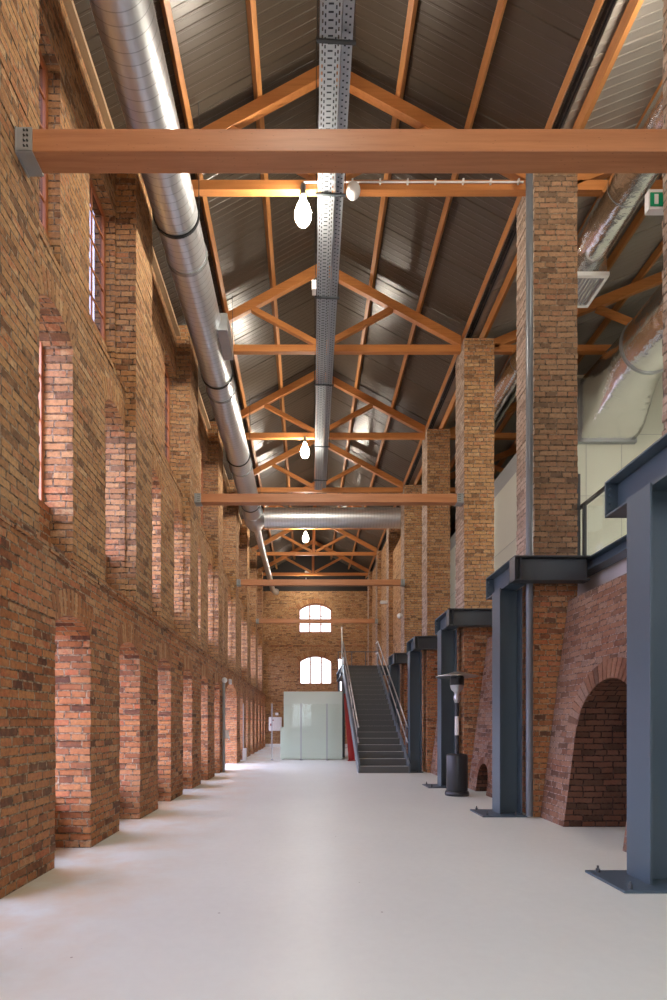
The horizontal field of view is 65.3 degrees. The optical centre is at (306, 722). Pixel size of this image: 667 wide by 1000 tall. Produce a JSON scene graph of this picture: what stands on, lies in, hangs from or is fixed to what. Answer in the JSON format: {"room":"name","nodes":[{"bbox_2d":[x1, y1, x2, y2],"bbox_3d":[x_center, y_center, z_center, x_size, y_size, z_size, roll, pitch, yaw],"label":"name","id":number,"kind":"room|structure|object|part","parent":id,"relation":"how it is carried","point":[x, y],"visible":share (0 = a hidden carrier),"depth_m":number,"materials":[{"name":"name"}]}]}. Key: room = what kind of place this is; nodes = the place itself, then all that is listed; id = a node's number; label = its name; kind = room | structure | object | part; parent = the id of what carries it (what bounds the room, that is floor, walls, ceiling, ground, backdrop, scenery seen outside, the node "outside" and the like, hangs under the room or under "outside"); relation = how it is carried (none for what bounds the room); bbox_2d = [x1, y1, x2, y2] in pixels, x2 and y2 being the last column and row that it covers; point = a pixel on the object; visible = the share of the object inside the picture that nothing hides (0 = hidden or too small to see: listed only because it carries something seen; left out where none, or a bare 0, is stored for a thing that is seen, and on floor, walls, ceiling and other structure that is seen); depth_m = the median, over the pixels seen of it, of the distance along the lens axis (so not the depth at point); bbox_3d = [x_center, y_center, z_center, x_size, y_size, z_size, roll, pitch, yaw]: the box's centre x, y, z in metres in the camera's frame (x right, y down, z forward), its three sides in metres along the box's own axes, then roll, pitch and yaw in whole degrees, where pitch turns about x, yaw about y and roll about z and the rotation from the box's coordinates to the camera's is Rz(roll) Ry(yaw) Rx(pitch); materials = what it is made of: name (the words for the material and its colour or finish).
{"room":"converted factory hall","nodes":[
{"label":"converted factory hall","id":0,"kind":"room"},
{"bbox_2d":[0,0,264,898],"bbox_3d":[-2.515,-3.210,9.535,0.570,9.020,37.346,0,0,0],"label":"wall","id":1,"kind":"structure","parent":0,"point":[124,617],"depth_m":5.74,"materials":[{"name":"orange brick"}]},
{"bbox_2d":[38,341,43,502],"bbox_3d":[-2.724,-3.085,4.990,0.052,1.770,0.680,0,0,0],"label":"window","id":2,"kind":"structure","parent":1,"relation":"in","point":[41,350],"depth_m":5.28,"materials":[{"name":"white glass"}]},
{"bbox_2d":[38,46,47,235],"bbox_3d":[-2.679,-5.820,4.920,0.052,1.740,0.820,0,0,0],"label":"window","id":3,"kind":"structure","parent":1,"relation":"in","point":[43,71],"depth_m":5.28,"materials":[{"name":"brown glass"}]},
{"bbox_3d":[-2.685,-5.820,4.920,0.001,1.640,0.720,0,0,0],"label":"pane","id":4,"kind":"part","parent":3,"relation":"part of","materials":[{"name":"clear glass"}]},
{"bbox_2d":[89,175,105,344],"bbox_3d":[-2.679,-5.820,6.450,0.052,1.740,0.800,0,0,0],"label":"window","id":5,"kind":"structure","parent":1,"relation":"in","point":[97,222],"depth_m":6.66,"materials":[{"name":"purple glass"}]},
{"bbox_3d":[-2.685,-5.820,6.450,0.001,1.640,0.700,0,0,0],"label":"pane","id":6,"kind":"part","parent":5,"relation":"part of","materials":[{"name":"clear glass"}]},
{"bbox_2d":[164,366,169,464],"bbox_3d":[-2.679,-5.820,9.650,0.052,1.740,0.800,0,0,0],"label":"window","id":7,"kind":"structure","parent":1,"relation":"in","point":[167,377],"depth_m":10.00,"materials":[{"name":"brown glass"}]},
{"bbox_3d":[-2.685,-5.820,9.650,0.001,1.640,0.700,0,0,0],"label":"pane","id":8,"kind":"part","parent":7,"relation":"part of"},
{"bbox_2d":[201,457,202,526],"bbox_3d":[-2.679,-5.820,12.850,0.052,1.740,0.800,0,0,0],"label":"window","id":9,"kind":"structure","parent":1,"relation":"in","point":[201,457],"depth_m":13.20,"materials":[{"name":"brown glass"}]},
{"bbox_2d":[222,677,226,771],"bbox_3d":[-2.180,0.045,13.750,0.150,2.510,0.150,0,0,0],"label":"conduit","id":10,"kind":"object","parent":1,"relation":"attached to","point":[224,680],"visible":1,"depth_m":13.72,"materials":[{"name":"metal"}]},
{"bbox_2d":[225,730,229,739],"bbox_3d":[-2.179,0.330,14.225,0.118,0.260,0.110,0,0,0],"label":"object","id":11,"kind":"object","parent":1,"relation":"attached to","point":[226,731],"visible":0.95,"depth_m":14.17,"materials":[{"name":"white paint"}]},
{"bbox_2d":[262,481,361,528],"bbox_3d":[0.264,-8.459,20.200,5.728,1.838,0.100,0,0,0],"label":"roof truss","id":12,"kind":"object","parent":1,"relation":"attached to","point":[314,481],"visible":0.16,"depth_m":20.15,"materials":[{"name":"brown wood"}]},
{"bbox_2d":[303,529,308,541],"bbox_3d":[-0.055,-7.262,20.090,0.230,0.556,0.230,0,0,0],"label":"hanging bulb","id":13,"kind":"object","parent":12,"relation":"hanging from","point":[305,536],"visible":0.86,"depth_m":20.02,"materials":[{"name":"glass"}]},
{"bbox_2d":[259,540,367,575],"bbox_3d":[0.264,-8.459,26.600,5.728,1.838,0.100,0,0,0],"label":"roof truss","id":14,"kind":"object","parent":1,"relation":"attached to","point":[309,543],"visible":0.76,"depth_m":26.55,"materials":[{"name":"brown wood"}]},
{"bbox_3d":[0.310,-8.448,26.600,0.120,1.537,0.080,0,0,0],"label":"king post","id":15,"kind":"part","parent":14,"relation":"part of","materials":[{"name":"brown wood"}]},
{"bbox_2d":[252,529,376,555],"bbox_3d":[0.264,-8.459,23.400,5.728,1.838,0.100,0,0,0],"label":"roof truss","id":16,"kind":"object","parent":1,"relation":"attached to","point":[283,533],"visible":0.7,"depth_m":23.35,"materials":[{"name":"brown wood"}]},
{"bbox_3d":[0.310,-8.448,23.400,0.120,1.537,0.080,0,0,0],"label":"king post","id":17,"kind":"part","parent":16,"relation":"part of","materials":[{"name":"brown wood"}]},
{"bbox_2d":[256,619,377,623],"bbox_3d":[0.440,-4.500,23.029,5.384,0.201,0.195,0,0,0],"label":"tie beam","id":18,"kind":"structure","parent":1,"relation":"attached to","point":[258,621],"depth_m":22.95,"materials":[{"name":"wood"}]},
{"bbox_2d":[237,579,404,586],"bbox_3d":[0.440,-4.500,16.720,5.384,0.201,0.195,0,0,0],"label":"tie beam","id":19,"kind":"structure","parent":1,"relation":"attached to","point":[240,582],"depth_m":16.64,"materials":[{"name":"wood"}]},
{"bbox_2d":[253,440,402,492],"bbox_3d":[0.264,-8.459,17.000,5.728,1.838,0.100,0,0,0],"label":"roof truss","id":20,"kind":"object","parent":1,"relation":"attached to","point":[272,463],"visible":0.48,"depth_m":16.95,"materials":[{"name":"brown wood"}]},
{"bbox_2d":[194,493,463,506],"bbox_3d":[0.440,-4.500,10.489,5.384,0.201,0.195,0,0,0],"label":"tie beam","id":21,"kind":"structure","parent":1,"relation":"attached to","point":[200,499],"depth_m":10.41,"materials":[{"name":"wood"}]},
{"bbox_2d":[241,369,424,439],"bbox_3d":[0.264,-8.459,13.800,5.728,1.838,0.100,0,0,0],"label":"roof truss","id":22,"kind":"object","parent":1,"relation":"attached to","point":[265,403],"visible":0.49,"depth_m":13.75,"materials":[{"name":"brown wood"}]},
{"bbox_2d":[301,436,308,457],"bbox_3d":[-0.055,-7.262,13.690,0.230,0.556,0.230,0,0,0],"label":"bulb","id":23,"kind":"object","parent":22,"relation":"hanging from","point":[304,450],"visible":1,"depth_m":13.63,"materials":[{"name":"glass"}]},
{"bbox_2d":[15,126,666,177],"bbox_3d":[0.440,-4.500,4.099,5.384,0.201,0.195,0,0,0],"label":"tie beam","id":24,"kind":"structure","parent":1,"relation":"attached to","point":[39,152],"depth_m":4.02,"materials":[{"name":"wood"}]},
{"bbox_2d":[227,264,460,354],"bbox_3d":[0.264,-8.459,10.600,5.728,1.838,0.100,0,0,0],"label":"roof truss","id":25,"kind":"object","parent":1,"relation":"attached to","point":[252,306],"visible":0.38,"depth_m":10.55,"materials":[{"name":"brown wood"}]},
{"bbox_2d":[330,0,417,558],"bbox_3d":[1.317,-8.926,11.100,0.132,0.161,34.200,0,0,0],"label":"purlin","id":26,"kind":"structure","parent":25,"relation":"on","point":[412,4],"depth_m":9.02,"materials":[{"name":"brown wood"}]},
{"bbox_2d":[191,64,525,196],"bbox_3d":[0.264,-8.459,7.400,5.728,1.838,0.100,0,0,0],"label":"roof truss","id":27,"kind":"object","parent":1,"relation":"attached to","point":[304,83],"visible":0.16,"depth_m":7.35,"materials":[{"name":"brown wood"}]},
{"bbox_2d":[295,183,310,227],"bbox_3d":[-0.055,-7.262,7.290,0.230,0.556,0.230,0,0,0],"label":"hanging bulb","id":28,"kind":"object","parent":27,"relation":"hanging from","point":[303,211],"visible":1,"depth_m":7.24,"materials":[{"name":"glass"}]},
{"bbox_2d":[300,183,306,197],"bbox_3d":[-0.055,-7.455,7.290,0.100,0.170,0.100,0,0,0],"label":"socket","id":29,"kind":"object","parent":28,"relation":"attached to","point":[302,187],"depth_m":7.25,"materials":[{"name":"metal"}]},
{"bbox_2d":[346,181,359,200],"bbox_3d":[0.645,-7.445,7.240,0.194,0.266,0.194,0,0,37],"label":"detector","id":30,"kind":"object","parent":27,"relation":"attached to","point":[353,188],"visible":1,"depth_m":7.19,"materials":[{"name":"white paint"}]},
{"bbox_2d":[303,178,523,184],"bbox_3d":[1.498,-7.628,7.327,3.105,0.055,0.044,0,0,0],"label":"conduit","id":31,"kind":"object","parent":27,"relation":"attached to","point":[435,181],"visible":0.84,"depth_m":7.32,"materials":[{"name":"grey metal"}]},
{"bbox_3d":[0.264,-8.459,4.200,5.728,1.838,0.100,0,0,0],"label":"roof truss","id":32,"kind":"object","parent":1,"relation":"attached to","visible":0},
{"bbox_2d":[73,1,249,545],"bbox_3d":[-2.607,-7.895,11.100,0.132,0.161,34.200,0,0,0],"label":"purlin","id":33,"kind":"structure","parent":32,"relation":"on","point":[73,1],"depth_m":6.57,"materials":[{"name":"brown wood"}]},
{"bbox_2d":[160,0,277,568],"bbox_3d":[-1.657,-8.408,11.100,0.132,0.161,34.200,0,0,0],"label":"purlin","id":34,"kind":"structure","parent":32,"relation":"on","point":[165,4],"depth_m":8.36,"materials":[{"name":"brown wood"}]},
{"bbox_2d":[246,0,294,559],"bbox_3d":[-0.697,-8.926,11.100,0.132,0.161,34.200,0,0,0],"label":"purlin","id":35,"kind":"structure","parent":32,"relation":"on","point":[250,4],"depth_m":9.04,"materials":[{"name":"brown wood"}]},
{"bbox_2d":[312,356,317,539],"bbox_3d":[0.310,-9.459,11.100,0.075,0.146,34.200,0,0,0],"label":"purlin","id":36,"kind":"structure","parent":32,"relation":"on","point":[317,356],"depth_m":19.41,"materials":[{"name":"brown wood"}]},
{"bbox_2d":[348,0,506,568],"bbox_3d":[2.277,-8.408,11.100,0.132,0.161,34.200,0,0,0],"label":"purlin","id":37,"kind":"structure","parent":32,"relation":"on","point":[501,4],"depth_m":8.45,"materials":[{"name":"brown wood"}]},
{"bbox_2d":[365,0,603,577],"bbox_3d":[3.207,-7.905,11.100,0.132,0.161,34.200,0,0,0],"label":"purlin","id":38,"kind":"structure","parent":32,"relation":"on","point":[598,4],"depth_m":8.13,"materials":[{"name":"brown wood"}]},
{"bbox_2d":[263,547,367,743],"bbox_3d":[3.300,-4.500,28.385,12.600,11.600,0.430,0,0,0],"label":"wall","id":39,"kind":"structure","parent":0,"point":[284,646],"depth_m":28.20,"materials":[{"name":"beige brick"}]},
{"bbox_2d":[269,717,281,730],"bbox_3d":[-1.710,0.050,28.087,0.700,0.740,0.224,0,0,0],"label":"sign","id":40,"kind":"object","parent":39,"relation":"attached to","point":[277,721],"visible":0.74,"depth_m":27.99,"materials":[{"name":"white paint"}]},
{"bbox_2d":[265,744,346,746],"bbox_3d":[0.420,1.215,28.184,5.360,0.170,0.029,0,0,0],"label":"baseboard","id":41,"kind":"structure","parent":39,"relation":"attached to","point":[266,745],"depth_m":28.17,"materials":[{"name":"white paint"}]},
{"bbox_2d":[299,656,331,683],"bbox_3d":[0.475,-2.885,28.345,1.790,1.570,0.090,0,0,0],"label":"window","id":42,"kind":"structure","parent":39,"relation":"in","point":[312,669],"depth_m":28.35,"materials":[{"name":"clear glass"}]},
{"bbox_2d":[299,604,331,632],"bbox_3d":[0.455,-5.700,28.345,1.810,1.600,0.090,0,0,0],"label":"window","id":43,"kind":"structure","parent":39,"relation":"in","point":[311,611],"depth_m":28.35,"materials":[{"name":"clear glass"}]},
{"bbox_2d":[337,658,341,691],"bbox_3d":[1.785,-2.630,28.345,0.330,1.860,0.090,0,0,0],"label":"window","id":44,"kind":"structure","parent":39,"relation":"in","point":[339,658],"depth_m":28.34,"materials":[{"name":"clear glass"}]},
{"bbox_2d":[0,747,666,999],"bbox_3d":[3.300,1.375,12.000,12.600,0.150,36.000,0,0,0],"label":"floor","id":45,"kind":"structure","parent":0,"point":[266,878],"depth_m":3.62,"materials":[{"name":"grey concrete"}]},
{"bbox_2d":[243,748,246,760],"bbox_3d":[-2.165,1.090,18.080,0.130,0.420,0.160,0,0,0],"label":"bin","id":46,"kind":"object","parent":45,"relation":"on","point":[244,749],"visible":1,"depth_m":18.00,"materials":[{"name":"paint"}]},
{"bbox_2d":[242,704,327,759],"bbox_3d":[-0.520,0.310,18.244,3.530,1.980,0.112,0,0,0],"label":"glass screen","id":47,"kind":"object","parent":45,"relation":"on","point":[243,704],"visible":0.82,"depth_m":18.23,"materials":[{"name":"metal"}]},
{"bbox_3d":[-2.235,0.310,18.250,0.100,1.980,0.100,0,0,0],"label":"post","id":48,"kind":"part","parent":47,"relation":"part of","materials":[{"name":"metal"}]},
{"bbox_3d":[-1.230,0.310,18.250,0.100,1.980,0.100,0,0,0],"label":"post","id":49,"kind":"part","parent":47,"relation":"part of","materials":[{"name":"metal"}]},
{"bbox_3d":[-0.210,0.310,18.250,0.100,1.980,0.100,0,0,0],"label":"post","id":50,"kind":"part","parent":47,"relation":"part of","materials":[{"name":"metal"}]},
{"bbox_3d":[0.700,0.310,18.250,0.100,1.980,0.100,0,0,0],"label":"post","id":51,"kind":"part","parent":47,"relation":"part of","materials":[{"name":"metal"}]},
{"bbox_2d":[280,692,341,758],"bbox_3d":[0.155,0.090,19.450,2.210,2.420,1.900,0,0,0],"label":"box","id":52,"kind":"object","parent":45,"relation":"on","point":[313,703],"visible":1,"depth_m":18.50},
{"bbox_2d":[344,694,355,760],"bbox_3d":[1.503,0.118,18.223,0.301,2.363,0.880,0,0,-6],"label":"banner","id":53,"kind":"object","parent":45,"relation":"on","point":[351,756],"visible":0.75,"depth_m":18.12,"materials":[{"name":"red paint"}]},
{"bbox_2d":[367,572,371,664],"bbox_3d":[3.440,-3.192,26.690,0.612,8.985,0.612,0,0,0],"label":"brick pillar","id":54,"kind":"structure","parent":45,"relation":"on","point":[369,592],"depth_m":26.39,"materials":[{"name":"brown brick"}]},
{"bbox_2d":[336,627,409,772],"bbox_3d":[2.200,-1.210,18.090,1.840,5.020,9.220,0,0,0],"label":"staircase","id":55,"kind":"structure","parent":45,"relation":"on","point":[378,744],"depth_m":16.03,"materials":[{"name":"grey metal"}]},
{"bbox_3d":[1.308,-2.750,19.500,0.045,1.700,0.060,0,0,0],"label":"post","id":56,"kind":"part","parent":55,"relation":"part of","materials":[{"name":"metal"}]},
{"bbox_3d":[1.380,-0.250,19.660,0.100,3.100,0.100,0,0,0],"label":"landing post","id":57,"kind":"part","parent":55,"relation":"part of","materials":[{"name":"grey metal"}]},
{"bbox_3d":[1.355,-1.073,16.845,0.042,3.215,6.310,0,0,0],"label":"handrail","id":58,"kind":"part","parent":55,"relation":"part of","materials":[{"name":"metal"}]},
{"bbox_3d":[1.355,-1.472,16.845,0.042,3.215,6.310,0,0,0],"label":"handrail","id":59,"kind":"part","parent":55,"relation":"part of","materials":[{"name":"metal"}]},
{"bbox_3d":[2.215,-2.640,22.650,1.770,0.961,0.042,0,0,0],"label":"landing rail","id":60,"kind":"part","parent":55,"relation":"part of","materials":[{"name":"grey metal"}]},
{"bbox_3d":[2.200,-1.960,21.080,1.840,0.320,3.040,0,0,0],"label":"landing frame","id":61,"kind":"part","parent":55,"relation":"part of","materials":[{"name":"blue paint"}]},
{"bbox_3d":[2.655,-1.073,16.845,0.042,3.215,6.310,0,0,0],"label":"handrail","id":62,"kind":"part","parent":55,"relation":"part of","materials":[{"name":"metal"}]},
{"bbox_3d":[2.655,-1.472,16.845,0.042,3.215,6.310,0,0,0],"label":"handrail","id":63,"kind":"part","parent":55,"relation":"part of","materials":[{"name":"metal"}]},
{"bbox_2d":[375,551,380,664],"bbox_3d":[3.440,-3.192,23.490,0.612,8.985,0.612,0,0,0],"label":"brick pillar","id":64,"kind":"structure","parent":45,"relation":"on","point":[378,556],"depth_m":23.19,"materials":[{"name":"brown brick"}]},
{"bbox_2d":[386,529,400,689],"bbox_3d":[3.440,-3.192,20.290,0.612,8.985,0.612,0,0,0],"label":"brick pillar","id":65,"kind":"structure","parent":45,"relation":"on","point":[393,536],"depth_m":19.99,"materials":[{"name":"brown brick"}]},
{"bbox_2d":[388,653,407,728],"bbox_3d":[3.094,-0.465,17.067,1.348,3.530,1.115,0,0,0],"label":"steel column","id":66,"kind":"structure","parent":45,"relation":"on","point":[395,659],"depth_m":17.05,"materials":[{"name":"grey metal"}]},
{"bbox_2d":[401,485,421,754],"bbox_3d":[3.440,-3.192,17.090,0.612,8.985,0.612,0,0,0],"label":"brick pillar","id":67,"kind":"structure","parent":45,"relation":"on","point":[411,516],"depth_m":16.79,"materials":[{"name":"brown brick"}]},
{"bbox_2d":[450,447,516,492],"bbox_3d":[6.485,-8.552,17.000,5.430,2.025,0.100,0,0,0],"label":"truss","id":68,"kind":"object","parent":67,"relation":"attached to","point":[512,451],"visible":0.02,"depth_m":16.95,"materials":[{"name":"brown wood"}]},
{"bbox_2d":[407,636,436,772],"bbox_3d":[3.234,-0.465,13.867,1.068,3.530,1.115,0,0,0],"label":"steel column","id":69,"kind":"structure","parent":45,"relation":"on","point":[416,644],"depth_m":13.85,"materials":[{"name":"grey metal"}]},
{"bbox_2d":[430,723,436,774],"bbox_3d":[3.905,-0.195,12.293,1.390,2.990,2.545,0,0,0],"label":"brick wall","id":70,"kind":"structure","parent":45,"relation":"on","point":[433,770],"depth_m":13.34,"materials":[{"name":"brown brick"}]},
{"bbox_2d":[422,429,449,772],"bbox_3d":[3.440,-3.192,13.890,0.612,8.985,0.612,0,0,0],"label":"brick pillar","id":71,"kind":"structure","parent":45,"relation":"on","point":[436,444],"depth_m":13.59,"materials":[{"name":"brown brick"}]},
{"bbox_2d":[450,374,584,439],"bbox_3d":[6.485,-8.552,13.800,5.430,2.025,0.100,0,0,0],"label":"truss","id":72,"kind":"object","parent":71,"relation":"attached to","point":[497,436],"visible":0.05,"depth_m":13.75,"materials":[{"name":"brown wood"}]},
{"bbox_2d":[422,608,491,787],"bbox_3d":[3.094,-0.465,10.668,1.348,3.530,1.115,0,0,0],"label":"steel column","id":73,"kind":"structure","parent":45,"relation":"on","point":[446,624],"depth_m":10.65,"materials":[{"name":"grey metal"}]},
{"bbox_3d":[2.728,1.290,10.645,0.615,0.020,0.570,0,0,0],"label":"plate","id":74,"kind":"part","parent":73,"relation":"part of","materials":[{"name":"blue paint"}]},
{"bbox_2d":[436,672,478,796],"bbox_3d":[2.700,0.188,9.360,0.750,2.225,0.750,0,0,0],"label":"patio heater","id":75,"kind":"object","parent":45,"relation":"on","point":[456,763],"visible":1,"depth_m":9.24,"materials":[{"name":"black metal"}]},
{"bbox_3d":[2.700,-0.520,9.360,0.240,0.320,0.240,0,0,0],"label":"burner","id":76,"kind":"part","parent":75,"relation":"part of","materials":[{"name":"metal"}]},
{"bbox_2d":[455,338,494,784],"bbox_3d":[3.440,-3.192,10.690,0.612,8.985,0.612,0,0,0],"label":"brick pillar","id":77,"kind":"structure","parent":45,"relation":"on","point":[474,371],"depth_m":10.39,"materials":[{"name":"brown brick"}]},
{"bbox_2d":[494,271,661,354],"bbox_3d":[6.485,-8.552,10.600,5.430,2.025,0.100,0,0,0],"label":"truss","id":78,"kind":"object","parent":77,"relation":"attached to","point":[502,346],"visible":0.34,"depth_m":10.55,"materials":[{"name":"brown wood"}]},
{"bbox_2d":[450,240,662,532],"bbox_3d":[6.775,-9.084,11.100,0.115,0.146,34.200,0,0,0],"label":"purlin","id":79,"kind":"structure","parent":78,"relation":"on","point":[658,251],"depth_m":11.32,"materials":[{"name":"brown wood"}]},
{"bbox_2d":[468,636,491,797],"bbox_3d":[3.905,-0.195,9.092,1.390,2.990,2.545,0,0,0],"label":"brick wall","id":80,"kind":"structure","parent":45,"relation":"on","point":[480,779],"depth_m":9.92,"materials":[{"name":"brown brick"}]},
{"bbox_2d":[525,173,532,816],"bbox_3d":[3.054,-3.200,7.142,0.099,8.959,0.099,0,0,34],"label":"downpipe","id":81,"kind":"object","parent":45,"relation":"on","point":[529,176],"visible":0.95,"depth_m":7.10,"materials":[{"name":"grey metal"}]},
{"bbox_2d":[470,555,589,816],"bbox_3d":[3.094,-0.465,7.468,1.348,3.530,1.115,0,0,0],"label":"steel column","id":82,"kind":"structure","parent":45,"relation":"on","point":[502,586],"depth_m":7.45,"materials":[{"name":"grey metal"}]},
{"bbox_3d":[2.728,1.290,7.445,0.615,0.020,0.570,0,0,0],"label":"plate","id":83,"kind":"part","parent":82,"relation":"part of","materials":[{"name":"blue paint"}]},
{"bbox_2d":[516,173,577,816],"bbox_3d":[3.440,-3.192,7.490,0.612,8.985,0.612,0,0,0],"label":"brick pillar","id":84,"kind":"structure","parent":45,"relation":"on","point":[555,199],"depth_m":7.19,"materials":[{"name":"brown brick"}]},
{"bbox_2d":[577,173,662,196],"bbox_3d":[6.485,-8.552,7.400,5.430,2.025,0.100,0,0,0],"label":"truss","id":85,"kind":"object","parent":84,"relation":"attached to","point":[588,184],"visible":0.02,"depth_m":7.35,"materials":[{"name":"brown wood"}]},
{"bbox_2d":[450,80,661,471],"bbox_3d":[4.615,-8.220,11.100,0.115,0.146,34.200,0,0,0],"label":"purlin","id":86,"kind":"structure","parent":85,"relation":"on","point":[453,461],"depth_m":8.20,"materials":[{"name":"brown wood"}]},
{"bbox_2d":[450,176,662,507],"bbox_3d":[5.695,-8.652,11.100,0.115,0.146,34.200,0,0,0],"label":"purlin","id":87,"kind":"structure","parent":85,"relation":"on","point":[640,216],"depth_m":9.35,"materials":[{"name":"brown wood"}]},
{"bbox_2d":[540,573,626,851],"bbox_3d":[3.905,-0.195,5.893,1.390,2.990,2.545,0,0,0],"label":"brick wall","id":88,"kind":"structure","parent":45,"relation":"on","point":[585,785],"depth_m":6.51,"materials":[{"name":"brown brick"}]},
{"bbox_2d":[585,433,666,893],"bbox_3d":[3.094,-0.465,4.268,1.348,3.530,1.115,0,0,0],"label":"steel column","id":89,"kind":"structure","parent":45,"relation":"on","point":[637,493],"depth_m":4.25,"materials":[{"name":"grey metal"}]},
{"bbox_3d":[2.728,1.290,4.245,0.615,0.020,0.570,0,0,0],"label":"plate","id":90,"kind":"part","parent":89,"relation":"part of","materials":[{"name":"blue paint"}]},
{"bbox_2d":[662,0,666,435],"bbox_3d":[3.440,-3.192,4.290,0.612,8.985,0.612,0,0,0],"label":"brick pillar","id":91,"kind":"structure","parent":45,"relation":"on","point":[664,35],"depth_m":4.56,"materials":[{"name":"brown brick"}]},
{"bbox_2d":[645,189,663,214],"bbox_3d":[3.205,-4.675,4.665,0.310,0.180,0.071,0,0,0],"label":"exit sign","id":92,"kind":"object","parent":91,"relation":"attached to","point":[653,197],"visible":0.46,"depth_m":4.64,"materials":[{"name":"white paint"}]},
{"bbox_2d":[62,0,663,572],"bbox_3d":[3.303,-8.938,11.250,12.605,2.876,34.500,0,0,0],"label":"ceiling","id":93,"kind":"structure","parent":0,"point":[537,41],"depth_m":8.64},
{"bbox_2d":[89,0,278,594],"bbox_3d":[-1.758,-7.606,10.938,0.813,1.903,33.678,0,0,0],"label":"spiral duct","id":94,"kind":"object","parent":93,"relation":"hanging from","point":[128,30],"visible":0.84,"depth_m":7.05,"materials":[{"name":"metal"}]},
{"bbox_2d":[264,507,400,528],"bbox_3d":[1.476,-7.000,17.760,5.848,0.674,0.674,0,0,0],"label":"duct","id":95,"kind":"object","parent":94,"relation":"attached to","point":[274,517],"visible":0.83,"depth_m":17.48,"materials":[{"name":"metal"}]},
{"bbox_2d":[311,0,355,489],"bbox_3d":[0.304,-8.324,7.650,0.479,2.247,17.303,0,0,1],"label":"cable tray","id":96,"kind":"object","parent":93,"relation":"hanging from","point":[330,41],"visible":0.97,"depth_m":7.49,"materials":[{"name":"metal"}]},
{"bbox_2d":[322,0,354,487],"bbox_3d":[0.453,-7.385,7.650,0.116,0.050,17.302,0,0,1],"label":"cable tray","id":97,"kind":"object","parent":96,"relation":"attached to","point":[348,5],"visible":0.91,"depth_m":7.50,"materials":[{"name":"metal"}]},
{"bbox_2d":[413,0,643,484],"bbox_3d":[3.555,-7.796,11.100,0.115,0.146,34.200,0,0,0],"label":"purlin","id":98,"kind":"structure","parent":93,"relation":"attached to","point":[633,7],"depth_m":6.45,"materials":[{"name":"brown wood"}]},
{"bbox_2d":[494,85,662,429],"bbox_3d":[4.305,-7.165,7.750,0.650,0.730,12.506,0,0,0],"label":"duct","id":99,"kind":"object","parent":93,"relation":"hanging from","point":[622,195],"visible":0.48,"depth_m":7.44,"materials":[{"name":"metal"}]},
{"bbox_3d":[4.290,-6.830,8.210,0.620,0.060,0.620,0,0,0],"label":"grille frame","id":100,"kind":"part","parent":99,"relation":"part of","materials":[{"name":"white paint"}]},
{"bbox_2d":[372,537,400,731],"bbox_3d":[3.500,-3.150,22.810,0.400,8.900,10.780,0,0,0],"label":"wall","id":101,"kind":"structure","parent":0,"point":[397,551],"depth_m":21.86,"materials":[{"name":"beige brick"}]},
{"bbox_2d":[450,375,663,607],"bbox_3d":[6.973,-4.840,19.598,4.655,5.040,17.204,0,0,0],"label":"wall","id":102,"kind":"structure","parent":0,"point":[597,463],"depth_m":11.00,"materials":[{"name":"paint"}]},
{"bbox_2d":[577,284,663,443],"bbox_3d":[6.222,-7.445,6.245,1.395,3.110,9.490,0,0,0],"label":"duct","id":103,"kind":"object","parent":102,"relation":"attached to","point":[614,399],"visible":0.91,"depth_m":9.77,"materials":[{"name":"metal"}]},
{"bbox_2d":[577,557,626,595],"bbox_3d":[6.800,-2.010,15.100,5.600,0.620,26.200,0,0,0],"label":"floor","id":104,"kind":"structure","parent":0,"point":[619,568],"depth_m":6.99,"materials":[{"name":"concrete"}]},
{"bbox_2d":[577,474,579,554],"bbox_3d":[4.030,-3.010,7.745,0.060,1.380,0.070,0,0,0],"label":"steel post","id":105,"kind":"object","parent":104,"relation":"on","point":[578,489],"visible":0.46,"depth_m":7.72,"materials":[{"name":"grey metal"}]},
{"bbox_2d":[580,486,604,554],"bbox_3d":[4.085,-2.780,6.975,0.050,0.920,7.950,0,0,0],"label":"gallery balustrade","id":106,"kind":"object","parent":104,"relation":"on","point":[583,506],"visible":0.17,"depth_m":7.62,"materials":[{"name":"black metal"}]},
{"bbox_3d":[4.080,-2.760,7.645,0.040,0.880,0.050,0,0,0],"label":"post","id":107,"kind":"part","parent":106,"relation":"part of","materials":[{"name":"metal"}]},
{"bbox_3d":[4.085,-3.220,6.975,0.050,0.040,7.950,0,0,0],"label":"handrail","id":108,"kind":"part","parent":106,"relation":"part of","materials":[{"name":"black metal"}]},
{"bbox_2d":[587,534,626,577],"bbox_3d":[3.875,-2.145,15.100,0.200,0.170,26.200,0,0,0],"label":"beam","id":109,"kind":"structure","parent":104,"relation":"attached to","point":[616,551],"depth_m":6.67,"materials":[{"name":"grey metal"}]}
]}

